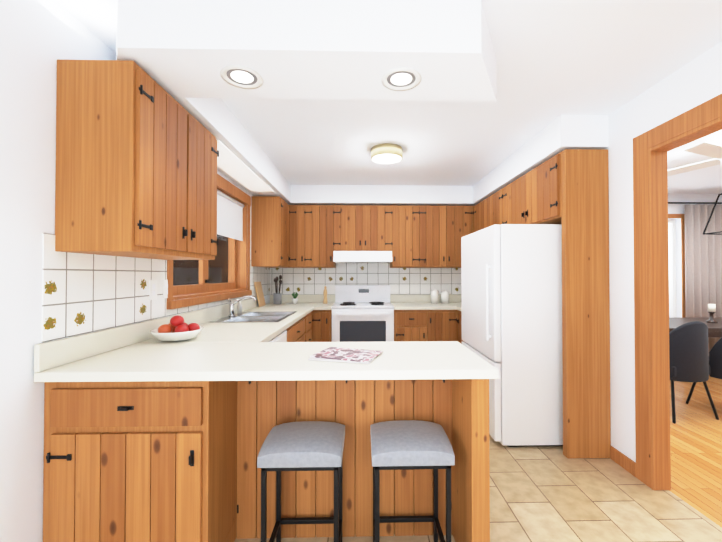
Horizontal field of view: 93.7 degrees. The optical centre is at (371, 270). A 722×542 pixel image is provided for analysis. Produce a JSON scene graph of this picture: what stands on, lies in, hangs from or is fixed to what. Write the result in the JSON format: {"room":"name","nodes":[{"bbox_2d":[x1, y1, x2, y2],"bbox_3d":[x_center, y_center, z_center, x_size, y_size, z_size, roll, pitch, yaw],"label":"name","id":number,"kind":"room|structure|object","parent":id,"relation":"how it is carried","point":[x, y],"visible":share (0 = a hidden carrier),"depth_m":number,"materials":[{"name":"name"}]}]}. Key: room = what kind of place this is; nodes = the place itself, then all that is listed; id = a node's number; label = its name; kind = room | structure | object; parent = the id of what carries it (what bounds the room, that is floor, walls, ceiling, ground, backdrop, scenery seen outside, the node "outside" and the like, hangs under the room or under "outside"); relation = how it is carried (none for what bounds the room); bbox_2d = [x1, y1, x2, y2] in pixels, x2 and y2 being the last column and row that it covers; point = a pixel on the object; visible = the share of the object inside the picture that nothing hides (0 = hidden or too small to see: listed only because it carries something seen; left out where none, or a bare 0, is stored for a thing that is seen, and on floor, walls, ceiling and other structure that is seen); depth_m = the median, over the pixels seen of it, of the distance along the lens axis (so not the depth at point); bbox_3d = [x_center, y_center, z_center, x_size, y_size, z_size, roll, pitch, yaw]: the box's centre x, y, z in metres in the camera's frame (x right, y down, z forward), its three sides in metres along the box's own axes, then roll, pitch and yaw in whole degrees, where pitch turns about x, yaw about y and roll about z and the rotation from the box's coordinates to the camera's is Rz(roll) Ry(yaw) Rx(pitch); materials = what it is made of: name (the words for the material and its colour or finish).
{"room":"kitchen","nodes":[
{"label":"kitchen","id":0,"kind":"room"},
{"bbox_2d":[0,0,269,541],"bbox_3d":[-1.428,0.093,1.447,0.200,2.470,6.870,0,-1,-1],"label":"wall","id":1,"kind":"structure","parent":0,"point":[38,38],"depth_m":1.30,"materials":[{"name":"white paint"}]},
{"bbox_2d":[55,59,218,259],"bbox_3d":[-1.155,-0.482,1.825,0.359,0.810,0.800,0,-1,-1],"label":"upper cabinet","id":2,"kind":"object","parent":1,"relation":"attached to","point":[137,153],"visible":1,"depth_m":1.43,"materials":[{"name":"brown wood"}]},
{"bbox_2d":[42,233,269,341],"bbox_3d":[-1.361,0.086,3.024,0.005,0.441,3.320,0,-1,-1],"label":"backsplash","id":3,"kind":"structure","parent":1,"relation":"attached to","point":[82,293],"depth_m":1.65,"materials":[{"name":"tile"}]},
{"bbox_2d":[149,280,156,299],"bbox_3d":[-1.333,0.116,2.074,0.008,0.120,0.070,0,-1,-1],"label":"outlet","id":4,"kind":"object","parent":3,"relation":"attached to","point":[152,289],"depth_m":2.06,"materials":[{"name":"white plastic"}]},
{"bbox_2d":[163,280,167,297],"bbox_3d":[-1.337,0.117,2.214,0.008,0.120,0.070,0,-1,-1],"label":"outlet","id":5,"kind":"object","parent":3,"relation":"attached to","point":[165,282],"depth_m":2.20,"materials":[{"name":"white plastic"}]},
{"bbox_2d":[167,174,251,308],"bbox_3d":[-1.446,-0.293,3.023,0.236,1.110,1.598,0,-1,-1],"label":"kitchen window","id":6,"kind":"structure","parent":1,"relation":"in","point":[238,261],"depth_m":3.28,"materials":[{"name":"brown wood"}]},
{"bbox_2d":[217,189,243,240],"bbox_3d":[-1.407,-0.543,3.026,0.040,0.410,1.438,0,-1,-1],"label":"roller blind","id":7,"kind":"object","parent":6,"relation":"attached to","point":[229,217],"visible":0.33,"depth_m":3.38,"materials":[{"name":"white fabric"}]},
{"bbox_2d":[251,196,290,267],"bbox_3d":[-1.219,-0.455,4.139,0.337,0.810,0.470,0,-1,-1],"label":"upper cabinet","id":8,"kind":"object","parent":1,"relation":"attached to","point":[284,234],"depth_m":3.91,"materials":[{"name":"brown wood"}]},
{"bbox_2d":[57,0,721,193],"bbox_3d":[2.356,-1.201,1.548,7.770,0.120,6.870,0,-1,-1],"label":"ceiling","id":9,"kind":"structure","parent":0,"point":[555,59],"depth_m":2.30,"materials":[{"name":"white paint"}]},
{"bbox_2d":[116,0,496,100],"bbox_3d":[-0.328,-1.025,1.595,2.007,0.230,0.390,0,-1,-1],"label":"ceiling soffit","id":10,"kind":"structure","parent":9,"relation":"attached to","point":[328,49],"depth_m":1.41,"materials":[{"name":"white paint"}]},
{"bbox_2d":[220,65,262,88],"bbox_3d":[-0.605,-0.906,1.588,0.190,0.008,0.190,0,-1,-1],"label":"recessed light","id":11,"kind":"object","parent":10,"relation":"attached to","point":[238,76],"visible":1,"depth_m":1.58,"materials":[{"name":"white"}]},
{"bbox_2d":[381,67,420,90],"bbox_3d":[0.143,-0.906,1.605,0.190,0.008,0.190,0,-1,-1],"label":"recessed light","id":12,"kind":"object","parent":10,"relation":"attached to","point":[400,79],"visible":1,"depth_m":1.60,"materials":[{"name":"white"}]},
{"bbox_2d":[371,143,402,163],"bbox_3d":[0.144,-1.072,3.122,0.290,0.100,0.290,0,-1,-1],"label":"flush ceiling light","id":13,"kind":"object","parent":9,"relation":"attached to","point":[387,153],"visible":1,"depth_m":3.03,"materials":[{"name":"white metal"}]},
{"bbox_2d":[667,141,721,175],"bbox_3d":[3.062,-0.969,2.827,0.968,0.312,0.968,0,-1,24],"label":"ceiling fan","id":14,"kind":"object","parent":9,"relation":"hanging from","point":[708,149],"visible":0.83,"depth_m":2.79,"materials":[{"name":"white"}]},
{"bbox_2d":[703,193,721,234],"bbox_3d":[4.345,-0.783,4.005,0.432,0.656,0.432,0,-1,-1],"label":"pendant lantern","id":15,"kind":"object","parent":9,"relation":"hanging from","point":[704,233],"visible":1,"depth_m":4.16,"materials":[{"name":"black metal"}]},
{"bbox_2d":[174,98,608,205],"bbox_3d":[0.166,-1.005,3.267,3.070,0.230,2.930,0,-1,-1],"label":"soffit","id":16,"kind":"structure","parent":0,"point":[218,120],"depth_m":3.13,"materials":[{"name":"white paint"}]},
{"bbox_2d":[217,140,272,190],"bbox_3d":[-1.184,-0.889,3.030,0.240,0.008,1.400,0,-1,-1],"label":"recessed light","id":17,"kind":"object","parent":16,"relation":"in","point":[230,163],"visible":0.64,"depth_m":2.98,"materials":[{"name":"white plastic"}]},
{"bbox_2d":[235,376,721,541],"bbox_3d":[2.356,1.379,1.518,7.770,0.100,6.870,0,-1,-1],"label":"floor","id":18,"kind":"structure","parent":0,"point":[547,494],"depth_m":2.02,"materials":[{"name":"tile"}]},
{"bbox_2d":[43,381,238,541],"bbox_3d":[-0.999,0.885,1.622,0.659,0.890,0.539,0,-1,-1],"label":"base cabinet","id":19,"kind":"object","parent":18,"relation":"on","point":[164,461],"depth_m":1.36,"materials":[{"name":"brown wood"}]},
{"bbox_2d":[269,312,311,341],"bbox_3d":[-1.004,0.901,2.978,0.712,0.890,2.164,0,-1,-1],"label":"base cabinet","id":20,"kind":"object","parent":18,"relation":"on","point":[300,330],"visible":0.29,"depth_m":3.21,"materials":[{"name":"brown wood"}]},
{"bbox_2d":[257,421,344,541],"bbox_3d":[-0.298,1.027,1.532,0.344,0.605,0.294,0,-1,-1],"label":"stool","id":21,"kind":"object","parent":18,"relation":"on","point":[307,446],"visible":1,"depth_m":1.43,"materials":[{"name":"grey fabric"}]},
{"bbox_2d":[311,309,331,341],"bbox_3d":[-0.940,0.918,4.363,0.904,0.890,0.636,0,-1,-1],"label":"base cabinet","id":22,"kind":"object","parent":18,"relation":"on","point":[321,327],"depth_m":4.06,"materials":[{"name":"brown wood"}]},
{"bbox_2d":[34,295,317,381],"bbox_3d":[-0.997,0.382,3.005,0.720,0.148,3.353,0,-1,-1],"label":"countertop","id":23,"kind":"structure","parent":22,"relation":"on","point":[214,351],"depth_m":1.62,"materials":[{"name":"beige laminate"}]},
{"bbox_2d":[150,315,203,341],"bbox_3d":[-1.136,0.331,1.986,0.276,0.143,0.276,0,-1,-1],"label":"fruit bowl","id":24,"kind":"object","parent":23,"relation":"on","point":[177,328],"visible":1,"depth_m":1.93,"materials":[{"name":"white ceramic"}]},
{"bbox_2d":[228,295,255,315],"bbox_3d":[-1.181,0.318,3.074,0.252,0.191,0.123,0,-1,-1],"label":"kitchen faucet","id":25,"kind":"object","parent":23,"relation":"on","point":[231,308],"visible":1,"depth_m":3.09,"materials":[{"name":"silver metal"}]},
{"bbox_2d":[210,311,296,321],"bbox_3d":[-1.036,0.500,3.107,0.560,0.170,0.790,0,-1,-1],"label":"double-bowl sink","id":26,"kind":"object","parent":23,"relation":"in","point":[261,316],"visible":0.46,"depth_m":3.09,"materials":[{"name":"silver metal"}]},
{"bbox_2d":[237,299,243,313],"bbox_3d":[-1.280,0.346,3.313,0.059,0.140,0.047,0,-1,-1],"label":"soap bottle","id":27,"kind":"object","parent":26,"relation":"on","point":[239,308],"visible":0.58,"depth_m":3.30,"materials":[{"name":"white ceramic"}]},
{"bbox_2d":[254,282,265,306],"bbox_3d":[-1.351,0.280,4.112,0.079,0.296,0.220,0,-1,-1],"label":"cutting board","id":28,"kind":"object","parent":23,"relation":"on","point":[259,293],"visible":0.94,"depth_m":4.08,"materials":[{"name":"brown wood"}]},
{"bbox_2d":[273,275,281,303],"bbox_3d":[-1.226,0.242,4.436,0.120,0.381,0.120,0,-1,-1],"label":"utensil crock","id":29,"kind":"object","parent":23,"relation":"on","point":[277,297],"visible":1,"depth_m":4.41,"materials":[{"name":"grey ceramic"}]},
{"bbox_2d":[292,292,297,303],"bbox_3d":[-1.007,0.356,4.479,0.090,0.153,0.084,0,-1,-1],"label":"plant pot","id":30,"kind":"object","parent":23,"relation":"on","point":[294,298],"visible":1,"depth_m":4.46,"materials":[{"name":"white ceramic"}]},
{"bbox_2d":[318,295,334,309],"bbox_3d":[-0.578,0.398,4.368,0.180,0.148,0.647,0,-1,-1],"label":"countertop","id":31,"kind":"structure","parent":22,"relation":"on","point":[330,298],"depth_m":4.67,"materials":[{"name":"beige laminate"}]},
{"bbox_2d":[323,286,327,303],"bbox_3d":[-0.607,0.315,4.489,0.060,0.235,0.060,0,-1,-1],"label":"pepper mill","id":32,"kind":"object","parent":31,"relation":"on","point":[325,301],"visible":1,"depth_m":4.47,"materials":[{"name":"brown wood"}]},
{"bbox_2d":[239,379,454,538],"bbox_3d":[-0.132,0.887,1.805,1.083,0.890,0.214,0,-1,-1],"label":"panel","id":33,"kind":"object","parent":18,"relation":"on","point":[357,405],"depth_m":1.70,"materials":[{"name":"brown wood"}]},
{"bbox_2d":[222,338,497,380],"bbox_3d":[-0.050,0.420,1.647,1.113,0.039,0.594,0,-1,-1],"label":"countertop","id":34,"kind":"structure","parent":33,"relation":"on","point":[399,360],"depth_m":1.44,"materials":[{"name":"beige laminate"}]},
{"bbox_2d":[308,347,382,363],"bbox_3d":[-0.120,0.392,1.580,0.300,0.012,0.242,0,-1,19],"label":"magazine","id":35,"kind":"object","parent":34,"relation":"on","point":[339,354],"visible":0.96,"depth_m":1.55,"materials":[{"name":"grey paper"}]},
{"bbox_2d":[331,285,393,341],"bbox_3d":[-0.107,0.778,4.351,0.754,1.170,0.683,0,-1,-1],"label":"range","id":36,"kind":"object","parent":18,"relation":"on","point":[362,313],"visible":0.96,"depth_m":4.07,"materials":[{"name":"white metal"}]},
{"bbox_2d":[394,310,426,340],"bbox_3d":[0.468,0.918,4.395,0.390,0.890,0.636,0,-1,-1],"label":"base cabinet","id":37,"kind":"object","parent":18,"relation":"on","point":[425,325],"depth_m":4.08,"materials":[{"name":"brown wood"}]},
{"bbox_2d":[390,294,460,309],"bbox_3d":[0.971,0.398,4.400,1.395,0.148,0.653,0,-1,-1],"label":"countertop","id":38,"kind":"structure","parent":37,"relation":"on","point":[400,302],"depth_m":4.69,"materials":[{"name":"beige laminate"}]},
{"bbox_2d":[431,288,438,303],"bbox_3d":[0.852,0.333,4.542,0.104,0.200,0.104,0,-1,-1],"label":"canister","id":39,"kind":"object","parent":38,"relation":"on","point":[434,295],"visible":1,"depth_m":4.50,"materials":[{"name":"white ceramic"}]},
{"bbox_2d":[441,290,448,303],"bbox_3d":[0.992,0.343,4.545,0.104,0.180,0.104,0,-1,-1],"label":"canister","id":40,"kind":"object","parent":38,"relation":"on","point":[444,296],"visible":1,"depth_m":4.50,"materials":[{"name":"white ceramic"}]},
{"bbox_2d":[370,420,454,541],"bbox_3d":[0.172,1.027,1.542,0.344,0.605,0.294,0,-1,-1],"label":"stool","id":41,"kind":"object","parent":18,"relation":"on","point":[405,445],"visible":1,"depth_m":1.44,"materials":[{"name":"grey fabric"}]},
{"bbox_2d":[427,310,458,340],"bbox_3d":[1.167,0.918,4.411,1.009,0.890,0.636,0,-1,-1],"label":"base cabinet","id":42,"kind":"object","parent":18,"relation":"on","point":[442,325],"depth_m":4.09,"materials":[{"name":"brown wood"}]},
{"bbox_2d":[457,311,462,343],"bbox_3d":[1.357,0.911,3.790,0.658,0.890,0.647,0,-1,-1],"label":"base cabinet","id":43,"kind":"object","parent":18,"relation":"on","point":[460,340],"visible":0.12,"depth_m":4.00,"materials":[{"name":"brown wood"}]},
{"bbox_2d":[454,298,460,310],"bbox_3d":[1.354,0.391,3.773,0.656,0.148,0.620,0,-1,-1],"label":"countertop","id":44,"kind":"structure","parent":43,"relation":"on","point":[457,301],"depth_m":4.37,"materials":[{"name":"beige laminate"}]},
{"bbox_2d":[461,224,562,446],"bbox_3d":[1.286,0.497,3.010,0.802,1.700,0.880,0,-1,-1],"label":"refrigerator","id":45,"kind":"object","parent":18,"relation":"on","point":[511,302],"visible":0.65,"depth_m":2.57,"materials":[{"name":"white metal"}]},
{"bbox_2d":[561,149,610,458],"bbox_3d":[1.559,0.230,2.460,0.315,2.220,0.057,0,-1,-1],"label":"panel","id":46,"kind":"object","parent":18,"relation":"on","point":[585,304],"visible":1,"depth_m":2.43,"materials":[{"name":"brown wood"}]},
{"bbox_2d":[669,321,718,423],"bbox_3d":[2.871,0.901,3.237,0.514,0.897,0.495,0,-1,-9],"label":"dining chair","id":47,"kind":"object","parent":18,"relation":"on","point":[688,353],"visible":0.6,"depth_m":3.01,"materials":[{"name":"fabric"}]},
{"bbox_2d":[669,317,721,336],"bbox_3d":[3.985,0.981,3.986,2.600,0.755,0.880,0,-1,-1],"label":"dining table","id":48,"kind":"object","parent":18,"relation":"on","point":[714,329],"visible":0.02,"depth_m":3.88,"materials":[{"name":"brown wood"}]},
{"bbox_2d":[706,304,717,322],"bbox_3d":[3.976,0.494,3.951,0.100,0.216,0.100,0,-1,-1],"label":"candle holder","id":49,"kind":"object","parent":48,"relation":"on","point":[711,309],"visible":1,"depth_m":3.93,"materials":[{"name":"brown wood"}]},
{"bbox_2d":[686,337,721,403],"bbox_3d":[3.424,0.900,3.190,0.514,0.897,0.495,0,-1,5],"label":"dining chair","id":50,"kind":"object","parent":18,"relation":"on","point":[715,358],"visible":0.56,"depth_m":3.12,"materials":[{"name":"fabric"}]},
{"bbox_2d":[390,194,721,317],"bbox_3d":[2.380,0.134,4.869,7.570,2.470,0.200,0,-1,-1],"label":"wall","id":51,"kind":"structure","parent":0,"point":[675,208],"depth_m":4.84,"materials":[{"name":"white paint"}]},
{"bbox_2d":[291,205,334,267],"bbox_3d":[-0.942,-0.450,4.530,0.908,0.810,0.337,0,-1,-1],"label":"upper cabinet","id":52,"kind":"object","parent":51,"relation":"attached to","point":[312,226],"depth_m":4.37,"materials":[{"name":"brown wood"}]},
{"bbox_2d":[335,205,394,251],"bbox_3d":[-0.111,-0.553,4.550,0.755,0.605,0.337,0,-1,-1],"label":"upper cabinet","id":53,"kind":"object","parent":51,"relation":"attached to","point":[357,227],"depth_m":4.38,"materials":[{"name":"brown wood"}]},
{"bbox_2d":[333,251,391,262],"bbox_3d":[-0.109,-0.178,4.445,0.735,0.141,0.518,0,-1,-1],"label":"range hood","id":54,"kind":"object","parent":53,"relation":"attached to","point":[362,256],"visible":1,"depth_m":4.22,"materials":[{"name":"white metal"}]},
{"bbox_2d":[270,263,460,294],"bbox_3d":[0.148,0.106,4.716,3.040,0.441,0.005,0,-1,-1],"label":"backsplash","id":55,"kind":"structure","parent":51,"relation":"attached to","point":[303,281],"depth_m":4.71,"materials":[{"name":"tile"}]},
{"bbox_2d":[390,205,473,267],"bbox_3d":[0.968,-0.450,4.574,1.403,0.810,0.337,0,-1,-1],"label":"upper cabinet","id":56,"kind":"object","parent":51,"relation":"attached to","point":[426,236],"depth_m":4.40,"materials":[{"name":"brown wood"}]},
{"bbox_2d":[668,214,685,317],"bbox_3d":[3.941,0.198,4.846,1.070,2.020,0.156,0,-1,-1],"label":"dining room window","id":57,"kind":"structure","parent":51,"relation":"in","point":[672,270],"depth_m":4.89,"materials":[{"name":"brown wood"}]},
{"bbox_2d":[668,202,721,351],"bbox_3d":[4.319,0.186,4.725,2.300,2.301,0.064,0,-1,-1],"label":"curtain","id":58,"kind":"object","parent":57,"relation":"hanging from","point":[703,271],"visible":0.62,"depth_m":4.73,"materials":[{"name":"fabric"}]},
{"bbox_2d":[605,41,721,461],"bbox_3d":[1.783,0.094,1.520,0.085,2.470,6.470,0,-1,-1],"label":"wall","id":59,"kind":"structure","parent":0,"point":[697,81],"depth_m":2.27,"materials":[{"name":"white paint"}]},
{"bbox_2d":[473,190,500,231],"bbox_3d":[1.516,-0.457,3.950,0.337,0.810,0.928,0,-1,-1],"label":"upper cabinet","id":60,"kind":"object","parent":59,"relation":"attached to","point":[487,213],"depth_m":3.89,"materials":[{"name":"brown wood"}]},
{"bbox_2d":[501,152,561,223],"bbox_3d":[1.537,-0.634,2.996,0.337,0.480,0.985,0,-1,-1],"label":"upper cabinet","id":61,"kind":"object","parent":59,"relation":"attached to","point":[533,196],"depth_m":2.82,"materials":[{"name":"brown wood"}]},
{"bbox_2d":[610,446,635,476],"bbox_3d":[0.233,1.270,0.310,3.070,0.090,4.150,0,-1,-1],"label":"baseboard","id":62,"kind":"structure","parent":59,"relation":"attached to","point":[625,462],"depth_m":2.29,"materials":[{"name":"brown wood"}]},
{"bbox_2d":[633,94,721,489],"bbox_3d":[1.788,0.224,1.338,0.109,2.205,1.738,0,-1,-1],"label":"door frame","id":63,"kind":"structure","parent":59,"relation":"attached to","point":[652,147],"depth_m":2.08,"materials":[{"name":"brown wood"}]},
{"label":"outside","id":64,"kind":"structure","parent":0,"visible":0},
{"bbox_2d":[173,234,227,285],"bbox_3d":[-4.255,-0.859,6.761,0.050,4.500,14.000,0,-1,-1],"label":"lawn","id":65,"kind":"structure","parent":64,"point":[195,270],"depth_m":9.02,"materials":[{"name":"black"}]}
]}

